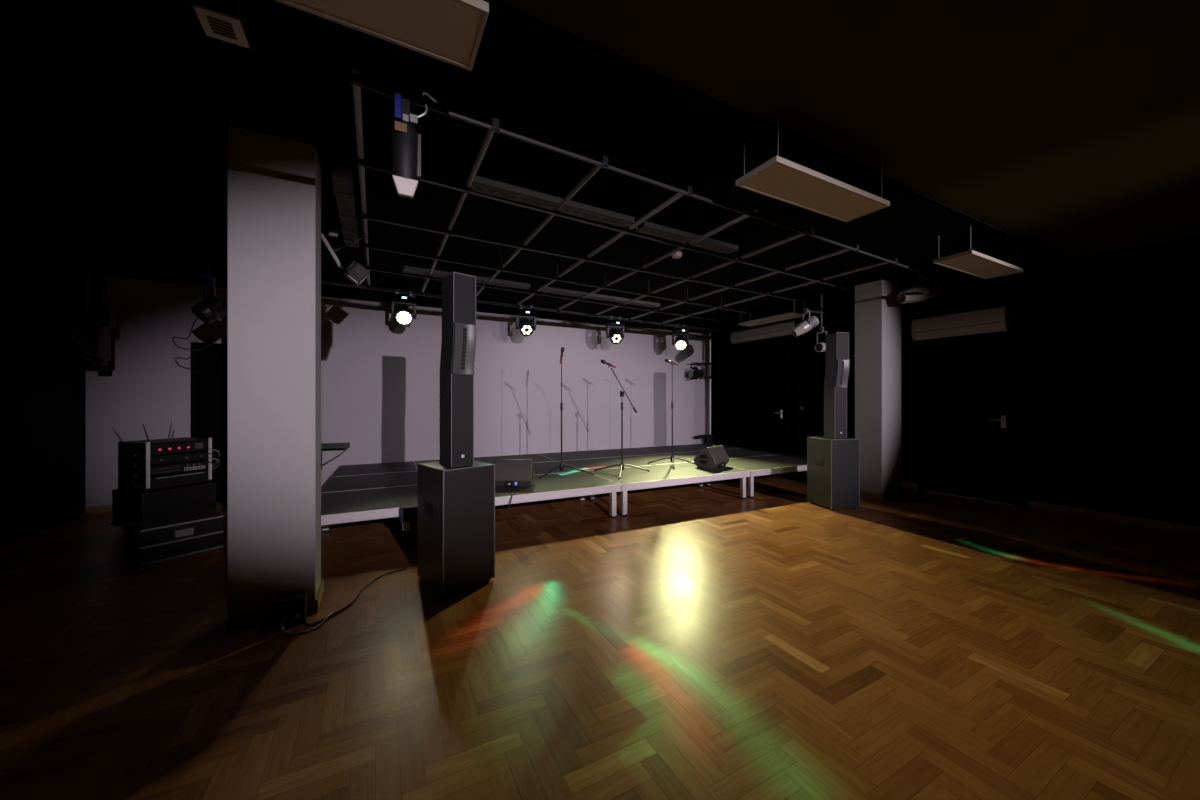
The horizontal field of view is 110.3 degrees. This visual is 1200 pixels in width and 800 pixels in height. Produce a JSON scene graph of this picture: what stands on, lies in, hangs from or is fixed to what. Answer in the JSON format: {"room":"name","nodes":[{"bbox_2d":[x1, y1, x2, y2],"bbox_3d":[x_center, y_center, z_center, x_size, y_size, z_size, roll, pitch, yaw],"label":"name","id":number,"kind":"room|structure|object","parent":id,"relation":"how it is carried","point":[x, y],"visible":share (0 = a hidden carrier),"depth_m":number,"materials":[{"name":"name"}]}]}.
{"room":"entertainment venue","nodes":[
{"label":"entertainment venue","id":0,"kind":"room"},
{"bbox_2d":[0,223,85,547],"bbox_3d":[-3.188,-0.150,-0.858,0.150,3.100,13.500,0,0,-28],"label":"wall","id":1,"kind":"structure","parent":0,"point":[43,388],"depth_m":4.42,"materials":[{"name":"black paint"}]},
{"bbox_2d":[227,125,320,628],"bbox_3d":[-2.151,-0.150,2.795,0.448,3.100,0.320,0,0,-28],"label":"pillar","id":2,"kind":"structure","parent":0,"point":[274,182],"depth_m":2.65,"materials":[{"name":"grey paint"}]},
{"bbox_2d":[315,580,323,612],"bbox_3d":[-1.946,1.357,2.905,0.017,0.085,0.360,0,0,-28],"label":"baseboard","id":3,"kind":"structure","parent":2,"relation":"attached to","point":[321,588],"depth_m":2.85,"materials":[{"name":"brown wood"}]},
{"bbox_2d":[86,274,708,506],"bbox_3d":[-1.934,-0.150,7.558,10.310,3.100,0.150,0,0,-28],"label":"wall","id":4,"kind":"structure","parent":0,"point":[380,376],"depth_m":6.82,"materials":[{"name":"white paint"}]},
{"bbox_2d":[85,505,111,513],"bbox_3d":[-5.852,1.355,5.363,1.030,0.090,0.018,0,0,-28],"label":"baseboard","id":5,"kind":"structure","parent":4,"relation":"attached to","point":[104,508],"depth_m":5.17,"materials":[{"name":"brown wood"}]},
{"bbox_2d":[191,342,226,502],"bbox_3d":[-5.035,0.315,5.787,0.930,2.170,0.042,0,0,-28],"label":"door","id":6,"kind":"structure","parent":4,"relation":"in","point":[209,364],"depth_m":5.66,"materials":[{"name":"black paint"}]},
{"bbox_2d":[78,260,715,334],"bbox_3d":[-1.800,-1.615,7.465,10.160,0.130,0.140,0,0,-28],"label":"beam","id":7,"kind":"structure","parent":4,"relation":"attached to","point":[117,270],"depth_m":6.35,"materials":[{"name":"black metal"}]},
{"bbox_2d":[0,471,1199,799],"bbox_3d":[1.567,1.450,1.691,10.640,0.100,13.500,0,0,-28],"label":"floor","id":8,"kind":"structure","parent":0,"point":[705,642],"depth_m":2.24,"materials":[{"name":"brown wood"}]},
{"bbox_2d":[110,421,219,530],"bbox_3d":[-4.735,0.819,4.594,0.613,1.161,0.700,0,0,20],"label":"equipment rack","id":9,"kind":"object","parent":8,"relation":"on","point":[158,478],"visible":0.94,"depth_m":4.39,"materials":[{"name":"black metal"}]},
{"bbox_2d":[125,510,224,566],"bbox_3d":[-3.903,1.250,3.856,0.415,0.300,0.575,0,0,32],"label":"flight case","id":10,"kind":"object","parent":8,"relation":"on","point":[150,541],"visible":1,"depth_m":3.72,"materials":[{"name":"black paint"}]},
{"bbox_2d":[278,591,307,627],"bbox_3d":[-1.932,1.320,2.631,0.140,0.160,0.127,0,0,-28],"label":"junction box","id":11,"kind":"object","parent":8,"relation":"on","point":[291,607],"visible":0.97,"depth_m":2.60,"materials":[{"name":"black paint"}]},
{"bbox_2d":[281,611,333,634],"bbox_3d":[-1.796,1.367,2.593,0.162,0.064,0.286,0,0,44],"label":"cable","id":12,"kind":"object","parent":8,"relation":"on","point":[326,618],"visible":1,"depth_m":2.52,"materials":[{"name":"black rubber"}]},
{"bbox_2d":[302,568,405,625],"bbox_3d":[-1.724,1.372,3.017,0.118,0.053,0.908,0,0,10],"label":"cable","id":13,"kind":"object","parent":8,"relation":"on","point":[363,588],"visible":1,"depth_m":2.86,"materials":[{"name":"black rubber"}]},
{"bbox_2d":[321,485,417,532],"bbox_3d":[-2.320,1.200,4.252,1.038,0.400,1.054,0,0,-27],"label":"module","id":14,"kind":"object","parent":8,"relation":"on","point":[376,503],"visible":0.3,"depth_m":4.04,"materials":[{"name":"wood"}]},
{"bbox_2d":[400,505,417,530],"bbox_3d":[-1.755,1.095,3.894,0.195,0.210,0.085,0,0,-28],"label":"box","id":15,"kind":"object","parent":14,"relation":"attached to","point":[407,513],"visible":0.77,"depth_m":3.85,"materials":[{"name":"black plastic"}]},
{"bbox_2d":[321,471,417,527],"bbox_3d":[-2.798,1.200,5.199,1.038,0.400,1.054,0,0,-27],"label":"module","id":16,"kind":"object","parent":8,"relation":"on","point":[382,480],"visible":0.38,"depth_m":5.13,"materials":[{"name":"wood"}]},
{"bbox_2d":[331,461,417,476],"bbox_3d":[-3.275,1.200,6.145,1.038,0.400,1.054,0,0,-27],"label":"module","id":17,"kind":"object","parent":8,"relation":"on","point":[375,468],"visible":0.44,"depth_m":6.10,"materials":[{"name":"wood"}]},
{"bbox_2d":[321,442,349,469],"bbox_3d":[-3.861,0.812,6.041,0.420,0.375,0.074,0,0,-28],"label":"strip","id":18,"kind":"object","parent":17,"relation":"on","point":[323,445],"visible":0.85,"depth_m":6.02,"materials":[{"name":"black metal"}]},
{"bbox_2d":[418,460,494,594],"bbox_3d":[-1.126,0.949,3.263,0.464,0.902,0.416,0,0,45],"label":"subwoofer","id":19,"kind":"object","parent":8,"relation":"on","point":[456,505],"visible":0.98,"depth_m":3.10,"materials":[{"name":"black wood"}]},
{"bbox_2d":[440,272,475,467],"bbox_3d":[-1.084,-0.218,3.191,0.253,1.436,0.181,0,0,45],"label":"speaker","id":20,"kind":"object","parent":19,"relation":"on","point":[458,344],"visible":1,"depth_m":3.13},
{"bbox_2d":[452,374,472,465],"bbox_3d":[-1.032,0.147,3.139,0.008,0.673,0.164,0,0,45],"label":"grille","id":21,"kind":"object","parent":20,"relation":"attached to","point":[462,384],"depth_m":3.13,"materials":[{"name":"black metal"}]},
{"bbox_2d":[454,274,474,324],"bbox_3d":[-1.007,-0.748,3.114,0.008,0.352,0.164,0,0,45],"label":"grille","id":22,"kind":"object","parent":20,"relation":"attached to","point":[464,285],"depth_m":3.11,"materials":[{"name":"black metal"}]},
{"bbox_2d":[445,467,492,591],"bbox_3d":[-0.964,0.940,3.103,0.008,0.850,0.384,0,0,45],"label":"grille","id":23,"kind":"object","parent":19,"relation":"attached to","point":[468,490],"depth_m":3.09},
{"bbox_2d":[414,454,555,469],"bbox_3d":[-1.874,1.200,6.852,2.098,0.400,1.054,0,0,-27],"label":"module","id":24,"kind":"object","parent":8,"relation":"on","point":[535,458],"visible":0.29,"depth_m":7.15,"materials":[{"name":"wood"}]},
{"bbox_2d":[495,484,512,537],"bbox_3d":[-1.024,1.173,4.186,0.169,0.459,1.075,0,0,10],"label":"cable","id":25,"kind":"object","parent":8,"relation":"on","point":[511,484],"visible":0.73,"depth_m":4.26,"materials":[{"name":"black rubber"}]},
{"bbox_2d":[533,461,578,498],"bbox_3d":[-1.396,1.200,5.906,2.098,0.400,1.054,0,0,-27],"label":"module","id":26,"kind":"object","parent":8,"relation":"on","point":[540,468],"visible":0.15,"depth_m":6.10,"materials":[{"name":"metal"}]},
{"bbox_2d":[495,471,620,517],"bbox_3d":[-0.918,1.200,4.960,2.098,0.400,1.054,0,0,-27],"label":"module","id":27,"kind":"object","parent":8,"relation":"on","point":[579,483],"visible":0.46,"depth_m":4.83,"materials":[{"name":"metal"}]},
{"bbox_2d":[494,459,534,486],"bbox_3d":[-1.007,0.843,4.902,0.445,0.311,0.376,0,0,-1],"label":"wedge monitor","id":28,"kind":"object","parent":27,"relation":"on","point":[516,472],"visible":0.88,"depth_m":4.78,"materials":[{"name":"grey paint"}]},
{"bbox_2d":[539,354,593,478],"bbox_3d":[-0.556,0.190,5.675,0.749,1.618,0.655,0,0,-28],"label":"microphone stand","id":29,"kind":"object","parent":27,"relation":"on","point":[561,466],"visible":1,"depth_m":5.61,"materials":[{"name":"black metal"}]},
{"bbox_2d":[539,448,661,460],"bbox_3d":[0.001,1.200,7.799,2.098,0.400,1.054,0,0,-27],"label":"module","id":30,"kind":"object","parent":8,"relation":"on","point":[591,454],"visible":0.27,"depth_m":7.67,"materials":[{"name":"wood"}]},
{"bbox_2d":[559,454,696,497],"bbox_3d":[0.479,1.200,6.853,2.098,0.400,1.054,0,0,-27],"label":"module","id":31,"kind":"object","parent":8,"relation":"on","point":[639,460],"visible":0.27,"depth_m":6.80,"materials":[{"name":"wood"}]},
{"bbox_2d":[588,462,750,516],"bbox_3d":[0.956,1.200,5.906,2.098,0.400,1.054,0,0,-27],"label":"module","id":32,"kind":"object","parent":8,"relation":"on","point":[662,475],"visible":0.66,"depth_m":5.65,"materials":[{"name":"metal"}]},
{"bbox_2d":[595,362,649,478],"bbox_3d":[0.371,0.242,5.724,0.665,1.512,0.687,0,0,-28],"label":"boom stand","id":33,"kind":"object","parent":32,"relation":"on","point":[621,464],"visible":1,"depth_m":5.68,"materials":[{"name":"black metal"}]},
{"bbox_2d":[601,360,615,367],"bbox_3d":[0.113,-0.492,5.686,0.212,0.119,0.051,0,0,0],"label":"microphone","id":34,"kind":"object","parent":33,"relation":"attached to","point":[602,361],"visible":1,"depth_m":5.67,"materials":[{"name":"black metal"}]},
{"bbox_2d":[647,362,695,468],"bbox_3d":[1.072,0.205,6.245,0.769,1.586,0.422,0,0,11],"label":"microphone stand","id":35,"kind":"object","parent":32,"relation":"on","point":[672,457],"visible":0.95,"depth_m":6.39,"materials":[{"name":"black metal"}]},
{"bbox_2d":[694,445,728,468],"bbox_3d":[1.678,0.843,6.250,0.376,0.311,0.445,0,0,45],"label":"wedge monitor","id":36,"kind":"object","parent":32,"relation":"on","point":[715,456],"visible":1,"depth_m":6.11,"materials":[{"name":"grey paint"}]},
{"bbox_2d":[637,444,742,453],"bbox_3d":[1.875,1.200,8.745,2.098,0.400,1.054,0,0,-27],"label":"module","id":37,"kind":"object","parent":8,"relation":"on","point":[691,447],"visible":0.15,"depth_m":8.62,"materials":[{"name":"metal"}]},
{"bbox_2d":[692,333,715,443],"bbox_3d":[2.356,-0.276,9.545,0.670,2.549,0.240,0,0,-28],"label":"pole","id":38,"kind":"object","parent":37,"relation":"on","point":[710,337],"visible":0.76,"depth_m":9.62,"materials":[{"name":"metal"}]},
{"bbox_2d":[689,363,703,379],"bbox_3d":[2.198,-0.646,9.390,0.328,0.386,0.273,0,0,-43],"label":"lantern","id":39,"kind":"object","parent":38,"relation":"attached to","point":[696,373],"visible":1,"depth_m":9.35,"materials":[{"name":"black metal"}]},
{"bbox_2d":[698,434,714,442],"bbox_3d":[2.423,0.882,9.504,0.450,0.195,0.095,0,0,-28],"label":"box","id":40,"kind":"object","parent":38,"relation":"attached to","point":[710,437],"visible":1,"depth_m":9.51,"materials":[{"name":"black plastic"}]},
{"bbox_2d":[665,448,787,483],"bbox_3d":[2.353,1.200,7.799,2.098,0.400,1.054,0,0,-27],"label":"module","id":41,"kind":"object","parent":8,"relation":"on","point":[739,452],"visible":0.34,"depth_m":7.81,"materials":[{"name":"metal"}]},
{"bbox_2d":[705,454,806,497],"bbox_3d":[2.831,1.200,6.853,2.098,0.400,1.054,0,0,-27],"label":"module","id":42,"kind":"object","parent":8,"relation":"on","point":[781,463],"visible":0.56,"depth_m":6.48,"materials":[{"name":"metal"}]},
{"bbox_2d":[807,436,859,509],"bbox_3d":[3.080,0.949,5.540,0.416,0.902,0.464,0,0,-11],"label":"subwoofer","id":43,"kind":"object","parent":8,"relation":"on","point":[833,465],"visible":0.98,"depth_m":5.34,"materials":[{"name":"black wood"}]},
{"bbox_2d":[824,332,849,438],"bbox_3d":[3.109,-0.186,5.495,0.181,1.372,0.253,0,0,-11],"label":"speaker","id":44,"kind":"object","parent":43,"relation":"on","point":[837,344],"visible":1,"depth_m":5.42},
{"bbox_2d":[835,388,845,436],"bbox_3d":[3.123,0.163,5.423,0.164,0.643,0.008,0,0,-11],"label":"grille","id":45,"kind":"object","parent":44,"relation":"attached to","point":[840,393],"depth_m":5.42,"materials":[{"name":"black metal"}]},
{"bbox_2d":[837,333,848,358],"bbox_3d":[3.130,-0.692,5.388,0.164,0.336,0.008,0,0,-11],"label":"grille","id":46,"kind":"object","parent":44,"relation":"attached to","point":[842,338],"depth_m":5.38,"materials":[{"name":"black metal"}]},
{"bbox_2d":[833,440,858,507],"bbox_3d":[3.125,0.940,5.317,0.384,0.850,0.008,0,0,-11],"label":"grille","id":47,"kind":"object","parent":43,"relation":"attached to","point":[845,452],"depth_m":5.31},
{"bbox_2d":[926,490,1012,504],"bbox_3d":[5.266,1.394,5.999,0.050,0.012,1.000,0,0,-28],"label":"threshold","id":48,"kind":"object","parent":8,"relation":"on","point":[926,490],"visible":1,"depth_m":5.95,"materials":[{"name":"metal"}]},
{"bbox_2d":[0,0,1199,329],"bbox_3d":[1.567,-1.740,1.691,10.940,0.120,13.800,0,0,-28],"label":"ceiling","id":49,"kind":"structure","parent":0,"point":[115,115],"depth_m":2.62,"materials":[{"name":"paint"}]},
{"bbox_2d":[72,244,115,365],"bbox_3d":[-5.498,-1.030,4.549,0.255,1.300,0.226,0,0,-28],"label":"loudspeaker","id":50,"kind":"object","parent":49,"relation":"hanging from","point":[91,335],"visible":1,"depth_m":4.52,"materials":[{"name":"black plastic"}]},
{"bbox_2d":[172,245,226,349],"bbox_3d":[-4.268,-1.105,4.500,0.263,1.149,0.438,0,0,35],"label":"lantern","id":51,"kind":"object","parent":49,"relation":"hanging from","point":[211,309],"visible":0.97,"depth_m":4.50,"materials":[{"name":"black metal"}]},
{"bbox_2d":[192,0,248,47],"bbox_3d":[-1.423,-1.542,1.575,0.130,0.295,0.150,0,0,-28],"label":"ceiling vent","id":52,"kind":"object","parent":49,"relation":"in","point":[225,20],"visible":1,"depth_m":1.55,"materials":[{"name":"white plastic"}]},
{"bbox_2d":[331,162,358,247],"bbox_3d":[-2.173,-1.617,3.600,0.132,0.126,1.500,0,0,-28],"label":"ventilation duct","id":53,"kind":"object","parent":49,"relation":"hanging from","point":[343,184],"visible":0.93,"depth_m":3.29,"materials":[{"name":"black metal"}]},
{"bbox_2d":[275,0,488,70],"bbox_3d":[-1.003,-1.550,1.363,1.200,0.300,0.310,0,0,-28],"label":"acoustic panel","id":54,"kind":"object","parent":49,"relation":"hanging from","point":[449,31],"visible":1,"depth_m":1.55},
{"bbox_2d":[403,265,529,289],"bbox_3d":[-1.696,-1.623,5.490,1.601,0.113,0.130,0,0,-30],"label":"cable tray","id":55,"kind":"object","parent":49,"relation":"hanging from","point":[407,269],"visible":0.7,"depth_m":5.48,"materials":[{"name":"black metal"}]},
{"bbox_2d":[321,277,724,332],"bbox_3d":[-0.544,-1.575,7.367,7.401,0.210,0.042,0,0,-28],"label":"bar","id":56,"kind":"object","parent":49,"relation":"hanging from","point":[322,281],"visible":0.53,"depth_m":6.82,"materials":[{"name":"black metal"}]},
{"bbox_2d":[391,289,415,324],"bbox_3d":[-2.860,-1.362,6.111,0.344,0.551,0.314,0,0,-28],"label":"light","id":57,"kind":"object","parent":56,"relation":"hanging from","point":[403,315],"visible":0.93,"depth_m":6.04,"materials":[{"name":"black"}]},
{"bbox_2d":[516,304,535,335],"bbox_3d":[-1.231,-1.335,6.984,0.347,0.553,0.315,0,0,-28],"label":"light","id":58,"kind":"object","parent":56,"relation":"hanging from","point":[525,326],"visible":0.94,"depth_m":6.91,"materials":[{"name":"black"}]},
{"bbox_2d":[606,316,624,343],"bbox_3d":[0.293,-1.311,7.800,0.348,0.552,0.316,0,0,-28],"label":"light","id":59,"kind":"object","parent":56,"relation":"hanging from","point":[615,336],"visible":0.93,"depth_m":7.74,"materials":[{"name":"black metal"}]},
{"bbox_2d":[672,324,688,349],"bbox_3d":[1.653,-1.288,8.529,0.342,0.554,0.315,0,0,-28],"label":"light","id":60,"kind":"object","parent":56,"relation":"hanging from","point":[681,343],"visible":0.98,"depth_m":8.47,"materials":[{"name":"black metal"}]},
{"bbox_2d":[471,175,634,227],"bbox_3d":[-0.336,-1.623,3.417,1.401,0.113,0.140,0,0,-30],"label":"cable tray","id":61,"kind":"object","parent":49,"relation":"hanging from","point":[483,185],"visible":0.89,"depth_m":3.32,"materials":[{"name":"black metal"}]},
{"bbox_2d":[540,285,659,307],"bbox_3d":[0.070,-1.623,6.533,2.102,0.113,0.130,0,0,-30],"label":"cable tray","id":62,"kind":"object","parent":49,"relation":"hanging from","point":[554,290],"visible":0.89,"depth_m":6.44,"materials":[{"name":"black metal"}]},
{"bbox_2d":[350,67,920,327],"bbox_3d":[0.264,-1.542,5.011,5.402,0.266,4.298,0,0,-28],"label":"grid","id":63,"kind":"object","parent":49,"relation":"hanging from","point":[355,74],"visible":0.98,"depth_m":3.72,"materials":[{"name":"black metal"}]},
{"bbox_2d":[321,229,364,268],"bbox_3d":[-2.216,-1.292,3.597,0.347,0.326,0.066,0,0,-28],"label":"batten","id":64,"kind":"object","parent":63,"relation":"attached to","point":[332,232],"visible":0.9,"depth_m":3.56,"materials":[{"name":"grey metal"}]},
{"bbox_2d":[321,234,341,267],"bbox_3d":[-2.279,-1.265,3.544,0.168,0.266,0.031,0,0,-28],"label":"diffuser","id":65,"kind":"object","parent":64,"relation":"attached to","point":[323,237],"depth_m":3.55,"materials":[{"name":"white plastic"}]},
{"bbox_2d":[343,260,369,285],"bbox_3d":[-2.514,-1.331,4.321,0.231,0.272,0.128,0,0,-28],"label":"floodlight","id":66,"kind":"object","parent":63,"relation":"attached to","point":[355,272],"visible":0.98,"depth_m":4.27,"materials":[{"name":"black metal"}]},
{"bbox_2d":[391,89,436,198],"bbox_3d":[-0.882,-1.207,1.986,0.202,0.524,0.123,0,0,-28],"label":"spotlight","id":67,"kind":"object","parent":63,"relation":"hanging from","point":[405,139],"visible":1,"depth_m":1.93,"materials":[{"name":"black metal"}]},
{"bbox_2d":[392,175,417,198],"bbox_3d":[-0.903,-0.985,1.938,0.110,0.080,0.030,0,0,-28],"label":"hood","id":68,"kind":"object","parent":67,"relation":"attached to","point":[405,185],"depth_m":1.93,"materials":[{"name":"white plastic"}]},
{"bbox_2d":[672,242,681,258],"bbox_3d":[0.807,-1.585,4.380,0.110,0.190,0.110,0,0,-28],"label":"smoke detector","id":69,"kind":"object","parent":49,"relation":"hanging from","point":[677,255],"visible":0.84,"depth_m":4.35,"materials":[{"name":"white plastic"}]},
{"bbox_2d":[636,221,737,253],"bbox_3d":[0.892,-1.623,4.142,1.211,0.113,0.140,0,0,-30],"label":"cable tray","id":70,"kind":"object","parent":49,"relation":"hanging from","point":[649,228],"visible":0.94,"depth_m":4.06,"materials":[{"name":"black metal"}]},
{"bbox_2d":[738,312,806,326],"bbox_3d":[3.054,-1.560,7.480,0.350,0.280,1.200,0,0,-28],"label":"panel light","id":71,"kind":"object","parent":49,"relation":"hanging from","point":[790,315],"visible":0.88,"depth_m":7.41,"materials":[{"name":"white metal"}]},
{"bbox_2d":[735,115,889,221],"bbox_3d":[1.489,-1.550,2.874,1.200,0.300,0.320,0,0,-28],"label":"panel light","id":72,"kind":"object","parent":49,"relation":"hanging from","point":[779,178],"visible":0.98,"depth_m":2.82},
{"bbox_2d":[740,163,883,219],"bbox_3d":[1.489,-1.418,2.874,1.164,0.024,0.284,0,0,-28],"label":"diffuser","id":73,"kind":"object","parent":72,"relation":"attached to","point":[795,184],"depth_m":2.82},
{"bbox_2d":[803,294,829,333],"bbox_3d":[3.432,-1.370,6.616,0.620,0.620,0.040,0,0,-28],"label":"pipe","id":74,"kind":"object","parent":49,"relation":"hanging from","point":[820,312],"visible":1,"depth_m":6.65,"materials":[{"name":"black metal"}]},
{"bbox_2d":[791,308,818,336],"bbox_3d":[3.181,-1.199,6.476,0.402,0.439,0.206,0,0,-10],"label":"can","id":75,"kind":"object","parent":74,"relation":"hanging from","point":[811,322],"visible":1,"depth_m":6.42,"materials":[{"name":"silver metal"}]},
{"bbox_2d":[815,326,826,351],"bbox_3d":[3.558,-0.966,6.672,0.201,0.406,0.185,0,0,-28],"label":"can","id":76,"kind":"object","parent":74,"relation":"hanging from","point":[819,347],"visible":0.72,"depth_m":6.63,"materials":[{"name":"silver metal"}]},
{"bbox_2d":[898,276,943,302],"bbox_3d":[4.464,-1.504,5.703,0.758,0.376,0.251,0,0,-6],"label":"can","id":77,"kind":"object","parent":49,"relation":"hanging from","point":[929,290],"visible":1,"depth_m":5.62,"materials":[{"name":"silver metal"}]},
{"bbox_2d":[933,226,1023,278],"bbox_3d":[4.018,-1.550,4.422,1.220,0.300,0.320,0,0,-28],"label":"panel light","id":78,"kind":"object","parent":49,"relation":"hanging from","point":[971,262],"visible":0.91,"depth_m":4.34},
{"bbox_2d":[937,254,1018,277],"bbox_3d":[4.018,-1.418,4.422,1.184,0.024,0.284,0,0,-28],"label":"diffuser","id":79,"kind":"object","parent":78,"relation":"attached to","point":[979,265],"depth_m":4.37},
{"bbox_2d":[711,329,727,444],"bbox_3d":[2.899,-0.150,10.119,0.630,3.100,0.200,0,0,-28],"label":"wall","id":80,"kind":"structure","parent":0,"point":[719,343],"depth_m":9.98,"materials":[{"name":"paint"}]},
{"bbox_2d":[855,280,900,499],"bbox_3d":[4.064,-0.150,6.114,0.500,3.100,0.380,0,0,-28],"label":"pillar","id":81,"kind":"structure","parent":0,"point":[877,305],"depth_m":5.95,"materials":[{"name":"grey paint"}]},
{"bbox_2d":[860,490,882,500],"bbox_3d":[3.836,1.357,5.992,0.017,0.085,0.420,0,0,-28],"label":"baseboard","id":82,"kind":"structure","parent":81,"relation":"attached to","point":[862,493],"depth_m":5.94,"materials":[{"name":"brown wood"}]},
{"bbox_2d":[728,235,1199,526],"bbox_3d":[6.322,-0.150,4.239,0.150,3.100,13.500,0,0,-28],"label":"wall","id":83,"kind":"structure","parent":0,"point":[1111,341],"depth_m":5.02,"materials":[{"name":"black paint"}]},
{"bbox_2d":[730,320,801,343],"bbox_3d":[3.535,-1.450,9.042,0.227,0.268,1.700,0,0,-28],"label":"air conditioner","id":84,"kind":"object","parent":83,"relation":"attached to","point":[783,329],"visible":0.78,"depth_m":8.91,"materials":[{"name":"white plastic"}]},
{"bbox_2d":[747,348,791,453],"bbox_3d":[3.617,0.165,9.029,0.094,2.470,1.140,0,0,-28],"label":"door","id":85,"kind":"structure","parent":83,"relation":"in","point":[769,372],"depth_m":9.00,"materials":[{"name":"black paint"}]},
{"bbox_2d":[806,470,917,488],"bbox_3d":[4.508,1.355,7.447,0.018,0.090,2.030,0,0,-28],"label":"baseboard","id":86,"kind":"structure","parent":83,"relation":"attached to","point":[903,483],"depth_m":6.65,"materials":[{"name":"brown wood"}]},
{"bbox_2d":[912,306,1010,341],"bbox_3d":[5.162,-1.080,6.028,0.206,0.330,1.090,0,0,-28],"label":"air conditioner","id":87,"kind":"object","parent":83,"relation":"attached to","point":[998,319],"visible":1,"depth_m":5.90,"materials":[{"name":"white plastic"}]},
{"bbox_2d":[921,338,1021,506],"bbox_3d":[5.247,0.295,5.988,0.094,2.210,1.140,0,0,-28],"label":"door","id":88,"kind":"structure","parent":83,"relation":"in","point":[971,393],"depth_m":5.93,"materials":[{"name":"black paint"}]},
{"bbox_2d":[1029,501,1199,535],"bbox_3d":[7.510,1.355,1.846,0.018,0.090,8.160,0,0,-28],"label":"baseboard","id":89,"kind":"structure","parent":83,"relation":"attached to","point":[1188,529],"depth_m":4.77,"materials":[{"name":"brown wood"}]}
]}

